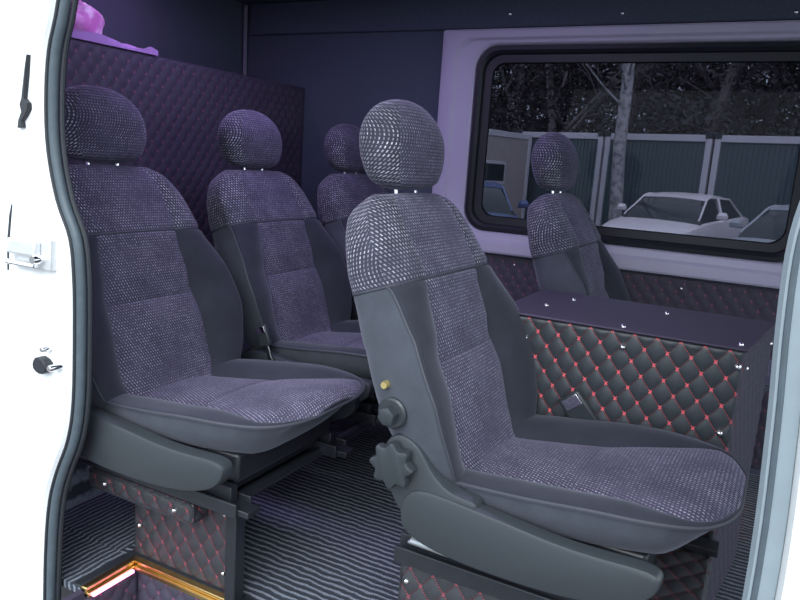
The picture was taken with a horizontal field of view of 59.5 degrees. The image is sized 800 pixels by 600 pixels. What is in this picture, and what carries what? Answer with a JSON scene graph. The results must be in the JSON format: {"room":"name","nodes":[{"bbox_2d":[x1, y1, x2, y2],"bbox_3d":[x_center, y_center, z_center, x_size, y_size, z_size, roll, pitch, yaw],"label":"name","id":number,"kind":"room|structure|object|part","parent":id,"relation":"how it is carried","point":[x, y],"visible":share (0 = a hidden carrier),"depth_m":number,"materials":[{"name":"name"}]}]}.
{"room":"vehicle interior","nodes":[
{"label":"vehicle interior","id":0,"kind":"room"},
{"bbox_2d":[81,0,244,74],"bbox_3d":[-1.320,-0.481,2.970,0.030,1.870,1.990,9,12,27],"label":"wall","id":1,"kind":"structure","parent":0,"point":[205,33],"depth_m":3.28,"materials":[{"name":"carpet"}]},
{"bbox_2d":[59,38,304,248],"bbox_3d":[-1.148,-0.246,2.903,0.402,1.458,1.927,9,12,27],"label":"wall partition","id":2,"kind":"structure","parent":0,"point":[182,106],"depth_m":2.86,"materials":[{"name":"black leather"}]},
{"bbox_2d":[71,31,157,55],"bbox_3d":[-1.139,-0.932,2.481,0.215,0.046,0.530,9,12,27],"label":"folded cloth","id":3,"kind":"object","parent":2,"relation":"on","point":[92,37],"visible":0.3,"depth_m":2.46,"materials":[{"name":"purple fabric"}]},
{"bbox_2d":[68,0,104,33],"bbox_3d":[-1.144,-1.002,2.411,0.179,0.191,0.298,9,12,27],"label":"plastic bag","id":4,"kind":"object","parent":3,"relation":"on","point":[88,19],"visible":0.17,"depth_m":2.40,"materials":[{"name":"plastic"}]},
{"bbox_2d":[60,335,250,509],"bbox_3d":[-0.848,0.382,2.844,0.370,0.290,1.890,9,12,27],"label":"trim","id":5,"kind":"structure","parent":2,"relation":"attached to","point":[80,490],"depth_m":2.21,"materials":[{"name":"black plastic"}]},
{"bbox_2d":[243,5,247,75],"bbox_3d":[-0.809,-1.238,3.650,0.022,0.560,0.027,9,12,27],"label":"trim","id":6,"kind":"structure","parent":2,"relation":"attached to","point":[245,17],"depth_m":3.62,"materials":[{"name":"black plastic"}]},
{"bbox_2d":[234,0,311,4],"bbox_3d":[0.467,-1.129,1.912,3.920,0.040,1.990,9,12,27],"label":"ceiling","id":7,"kind":"structure","parent":0,"point":[245,2],"depth_m":3.52,"materials":[{"name":"carpet"}]},
{"bbox_2d":[56,403,759,599],"bbox_3d":[0.342,0.734,2.253,3.900,0.024,1.950,9,12,27],"label":"floor","id":8,"kind":"structure","parent":0,"point":[329,529],"depth_m":2.11,"materials":[{"name":"grey rubber"}]},
{"bbox_2d":[61,570,198,599],"bbox_3d":[-0.019,1.030,1.474,1.790,0.336,0.270,9,12,27],"label":"entry step","id":9,"kind":"structure","parent":8,"relation":"attached to","point":[137,586],"depth_m":1.90,"materials":[{"name":"leather"}]},
{"bbox_2d":[74,549,254,599],"bbox_3d":[-0.005,0.857,1.490,1.792,0.026,0.200,9,12,27],"label":"trim","id":10,"kind":"structure","parent":8,"relation":"attached to","point":[108,575],"depth_m":1.85,"materials":[{"name":"gold metal"}]},
{"bbox_2d":[88,419,372,599],"bbox_3d":[-0.204,0.474,2.544,0.600,0.308,1.759,9,12,27],"label":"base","id":11,"kind":"object","parent":8,"relation":"on","point":[206,545],"visible":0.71,"depth_m":1.82,"materials":[{"name":"black leather"}]},
{"bbox_3d":[-0.570,0.602,1.866,0.360,0.266,0.040,9,12,27],"label":"quilted panel","id":12,"kind":"part","parent":11,"relation":"part of","materials":[{"name":"black leather"}]},
{"bbox_2d":[59,85,365,518],"bbox_3d":[-0.540,-0.060,1.882,0.920,0.984,0.604,9,12,27],"label":"passenger seat","id":13,"kind":"object","parent":11,"relation":"on","point":[176,410],"visible":0.78,"depth_m":1.88,"materials":[{"name":"grey fabric"}]},
{"bbox_3d":[-0.823,-0.491,1.964,0.081,0.210,0.227,9,12,27],"label":"headrest panel","id":14,"kind":"part","parent":13,"relation":"part of","materials":[{"name":"purple fabric"}]},
{"bbox_3d":[-0.786,-0.287,1.977,0.146,0.179,0.276,9,12,27],"label":"shoulder panel","id":15,"kind":"part","parent":13,"relation":"part of","materials":[{"name":"purple fabric"}]},
{"bbox_3d":[-0.676,0.028,1.969,0.172,0.428,0.328,9,12,27],"label":"panel","id":16,"kind":"part","parent":13,"relation":"part of","materials":[{"name":"purple fabric"}]},
{"bbox_3d":[-0.439,0.241,1.876,0.640,0.100,0.404,9,12,27],"label":"cushion panel","id":17,"kind":"part","parent":13,"relation":"part of","materials":[{"name":"purple fabric"}]},
{"bbox_3d":[-0.375,0.637,1.724,0.118,0.281,0.055,9,12,27],"label":"post","id":18,"kind":"part","parent":11,"relation":"part of","materials":[{"name":"black metal"}]},
{"bbox_2d":[207,109,383,425],"bbox_3d":[-0.242,-0.163,2.508,0.920,0.984,0.604,9,12,27],"label":"passenger seat","id":19,"kind":"object","parent":11,"relation":"on","point":[289,275],"visible":0.63,"depth_m":2.50,"materials":[{"name":"grey fabric"}]},
{"bbox_3d":[-0.525,-0.593,2.590,0.081,0.210,0.227,9,12,27],"label":"headrest panel","id":20,"kind":"part","parent":19,"relation":"part of","materials":[{"name":"purple fabric"}]},
{"bbox_2d":[255,324,272,359],"bbox_3d":[-0.433,0.193,2.311,0.112,0.223,0.018,9,12,27],"label":"belt","id":21,"kind":"object","parent":19,"relation":"attached to","point":[262,331],"visible":0.79,"depth_m":2.30,"materials":[{"name":"plastic"}]},
{"bbox_3d":[-0.488,-0.390,2.603,0.146,0.179,0.276,9,12,27],"label":"shoulder panel","id":22,"kind":"part","parent":19,"relation":"part of","materials":[{"name":"purple fabric"}]},
{"bbox_3d":[-0.378,-0.075,2.595,0.172,0.428,0.328,9,12,27],"label":"panel","id":23,"kind":"part","parent":19,"relation":"part of","materials":[{"name":"purple fabric"}]},
{"bbox_3d":[-0.141,0.139,2.502,0.640,0.100,0.404,9,12,27],"label":"cushion panel","id":24,"kind":"part","parent":19,"relation":"part of","materials":[{"name":"purple fabric"}]},
{"bbox_2d":[317,124,387,319],"bbox_3d":[0.083,-0.245,3.042,0.920,0.984,0.604,9,12,27],"label":"passenger seat","id":25,"kind":"object","parent":11,"relation":"on","point":[338,195],"visible":0.2,"depth_m":3.01,"materials":[{"name":"grey fabric"}]},
{"bbox_3d":[-0.200,-0.676,3.125,0.081,0.210,0.227,9,12,27],"label":"headrest panel","id":26,"kind":"part","parent":25,"relation":"part of","materials":[{"name":"purple fabric"}]},
{"bbox_3d":[-0.163,-0.472,3.138,0.146,0.179,0.276,9,12,27],"label":"shoulder panel","id":27,"kind":"part","parent":25,"relation":"part of","materials":[{"name":"purple fabric"}]},
{"bbox_2d":[394,537,719,599],"bbox_3d":[0.369,0.697,1.636,0.630,0.294,0.483,9,12,27],"label":"pedestal","id":28,"kind":"object","parent":8,"relation":"on","point":[686,569],"visible":0.35,"depth_m":1.52,"materials":[{"name":"black leather"}]},
{"bbox_3d":[0.280,0.600,1.430,0.630,0.038,0.068,9,12,27],"label":"mounting rail","id":29,"kind":"part","parent":28,"relation":"part of","materials":[{"name":"black paint"}]},
{"bbox_2d":[346,99,748,599],"bbox_3d":[0.318,0.065,1.577,0.924,0.984,0.626,9,12,24],"label":"passenger seat","id":30,"kind":"object","parent":28,"relation":"on","point":[480,481],"visible":1,"depth_m":1.48,"materials":[{"name":"grey fabric"}]},
{"bbox_3d":[-0.011,0.233,1.458,0.066,0.066,0.080,10,13,28],"label":"lumbar knob","id":31,"kind":"part","parent":30,"relation":"part of","materials":[{"name":"plastic"}]},
{"bbox_3d":[-0.012,0.343,1.465,0.104,0.104,0.038,10,13,28],"label":"recliner knob","id":32,"kind":"part","parent":30,"relation":"part of","materials":[{"name":"plastic"}]},
{"bbox_3d":[0.039,-0.367,1.672,0.081,0.210,0.227,10,13,28],"label":"headrest panel","id":33,"kind":"part","parent":30,"relation":"part of","materials":[{"name":"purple fabric"}]},
{"bbox_3d":[0.075,-0.163,1.683,0.146,0.179,0.276,10,13,28],"label":"shoulder panel","id":34,"kind":"part","parent":30,"relation":"part of","materials":[{"name":"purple fabric"}]},
{"bbox_3d":[0.183,0.152,1.671,0.172,0.428,0.328,10,13,28],"label":"panel","id":35,"kind":"part","parent":30,"relation":"part of","materials":[{"name":"purple fabric"}]},
{"bbox_2d":[558,389,598,420],"bbox_3d":[0.523,0.383,1.829,0.238,0.287,0.030,8,12,20],"label":"belt","id":36,"kind":"object","parent":30,"relation":"attached to","point":[575,405],"visible":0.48,"depth_m":1.82,"materials":[{"name":"plastic"}]},
{"bbox_3d":[0.416,0.367,1.573,0.640,0.100,0.404,10,13,28],"label":"cushion panel","id":37,"kind":"part","parent":30,"relation":"part of","materials":[{"name":"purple fabric"}]},
{"bbox_3d":[0.477,0.546,1.799,0.630,0.017,0.055,9,12,27],"label":"mounting rail","id":38,"kind":"part","parent":28,"relation":"part of","materials":[{"name":"black paint"}]},
{"bbox_2d":[515,289,775,599],"bbox_3d":[0.645,0.406,2.027,0.688,0.750,0.449,9,12,27],"label":"box","id":39,"kind":"object","parent":8,"relation":"on","point":[699,375],"visible":0.41,"depth_m":1.80,"materials":[{"name":"black leather"}]},
{"bbox_3d":[0.519,0.437,1.857,0.620,0.738,0.010,9,12,27],"label":"panel","id":40,"kind":"part","parent":39,"relation":"part of","materials":[{"name":"black leather"}]},
{"bbox_3d":[0.671,0.048,1.959,0.688,0.008,0.443,9,12,27],"label":"panel","id":41,"kind":"part","parent":39,"relation":"part of","materials":[{"name":"black leather"}]},
{"bbox_3d":[0.917,0.457,1.893,0.010,0.738,0.439,12,13,35],"label":"panel","id":42,"kind":"part","parent":39,"relation":"part of","materials":[{"name":"black leather"}]},
{"bbox_3d":[0.931,0.563,2.557,0.602,0.278,0.462,9,12,27],"label":"pedestal","id":43,"kind":"object","parent":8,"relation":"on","visible":0},
{"bbox_2d":[527,132,771,391],"bbox_3d":[0.886,-0.073,2.480,0.920,0.984,0.604,9,12,27],"label":"passenger seat","id":44,"kind":"object","parent":43,"relation":"on","point":[568,252],"visible":0.36,"depth_m":2.45,"materials":[{"name":"grey fabric"}]},
{"bbox_3d":[0.603,-0.504,2.563,0.081,0.210,0.227,9,12,27],"label":"headrest panel","id":45,"kind":"part","parent":44,"relation":"part of","materials":[{"name":"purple fabric"}]},
{"bbox_3d":[0.639,-0.300,2.576,0.146,0.179,0.276,9,12,27],"label":"shoulder panel","id":46,"kind":"part","parent":44,"relation":"part of","materials":[{"name":"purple fabric"}]},
{"bbox_3d":[0.749,0.015,2.567,0.172,0.428,0.328,9,12,27],"label":"panel","id":47,"kind":"part","parent":44,"relation":"part of","materials":[{"name":"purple fabric"}]},
{"bbox_3d":[0.986,0.229,2.475,0.640,0.100,0.404,9,12,27],"label":"cushion panel","id":48,"kind":"part","parent":44,"relation":"part of","materials":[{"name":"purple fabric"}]},
{"bbox_2d":[246,0,799,474],"bbox_3d":[0.861,-0.326,2.928,3.900,1.870,0.071,9,12,27],"label":"wall","id":49,"kind":"structure","parent":0,"point":[349,57],"depth_m":3.21,"materials":[{"name":"carpet"}]},
{"bbox_2d":[432,20,799,288],"bbox_3d":[0.925,-0.607,2.841,1.692,0.958,0.075,9,12,27],"label":"window","id":50,"kind":"structure","parent":49,"relation":"in","point":[685,137],"depth_m":2.82,"materials":[{"name":"purple plastic"}]},
{"bbox_3d":[0.933,-0.625,2.866,1.305,0.740,0.004,9,12,27],"label":"pane","id":51,"kind":"part","parent":50,"relation":"part of","materials":[{"name":"clear glass"}]},
{"bbox_3d":[-0.080,0.176,1.239,3.900,2.410,0.100,9,12,27],"label":"wall","id":52,"kind":"structure","parent":0,"visible":0},
{"bbox_2d":[7,204,12,270],"bbox_3d":[-0.903,-0.145,1.635,0.026,0.158,0.022,9,12,27],"label":"strip","id":53,"kind":"object","parent":52,"relation":"attached to","point":[10,213],"visible":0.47,"depth_m":1.62,"materials":[{"name":"black plastic"}]},
{"bbox_2d":[17,54,31,127],"bbox_3d":[-0.824,-0.458,1.543,0.040,0.156,0.022,9,12,27],"label":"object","id":54,"kind":"object","parent":52,"relation":"attached to","point":[25,104],"visible":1,"depth_m":1.54,"materials":[{"name":"black plastic"}]},
{"bbox_2d":[5,235,56,271],"bbox_3d":[-0.838,-0.106,1.586,0.130,0.070,0.042,9,12,27],"label":"latch","id":55,"kind":"object","parent":52,"relation":"in","point":[29,252],"depth_m":1.57,"materials":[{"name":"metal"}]},
{"bbox_2d":[0,0,92,599],"bbox_3d":[-1.273,-0.049,1.845,1.290,2.141,0.079,9,12,25],"label":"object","id":56,"kind":"structure","parent":52,"relation":"attached to","point":[42,416],"depth_m":1.62,"materials":[{"name":"white paint"}]},
{"bbox_2d":[32,345,63,373],"bbox_3d":[-0.819,0.139,1.620,0.077,0.069,0.034,9,12,27],"label":"latch","id":57,"kind":"object","parent":52,"relation":"in","point":[42,364],"depth_m":1.62,"materials":[{"name":"black plastic"}]},
{"bbox_2d":[742,201,799,599],"bbox_3d":[0.657,0.269,0.885,0.395,2.140,0.075,9,12,27],"label":"trim","id":58,"kind":"structure","parent":52,"relation":"attached to","point":[773,569],"depth_m":0.94,"materials":[{"name":"white paint"}]},
{"label":"outside","id":59,"kind":"structure","parent":0,"visible":0},
{"bbox_2d":[61,586,72,598],"bbox_3d":[11.559,-1.852,22.152,120.000,0.050,90.000,9,12,27],"label":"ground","id":60,"kind":"structure","parent":59,"point":[65,592],"depth_m":2.60,"materials":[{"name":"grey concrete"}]}
]}

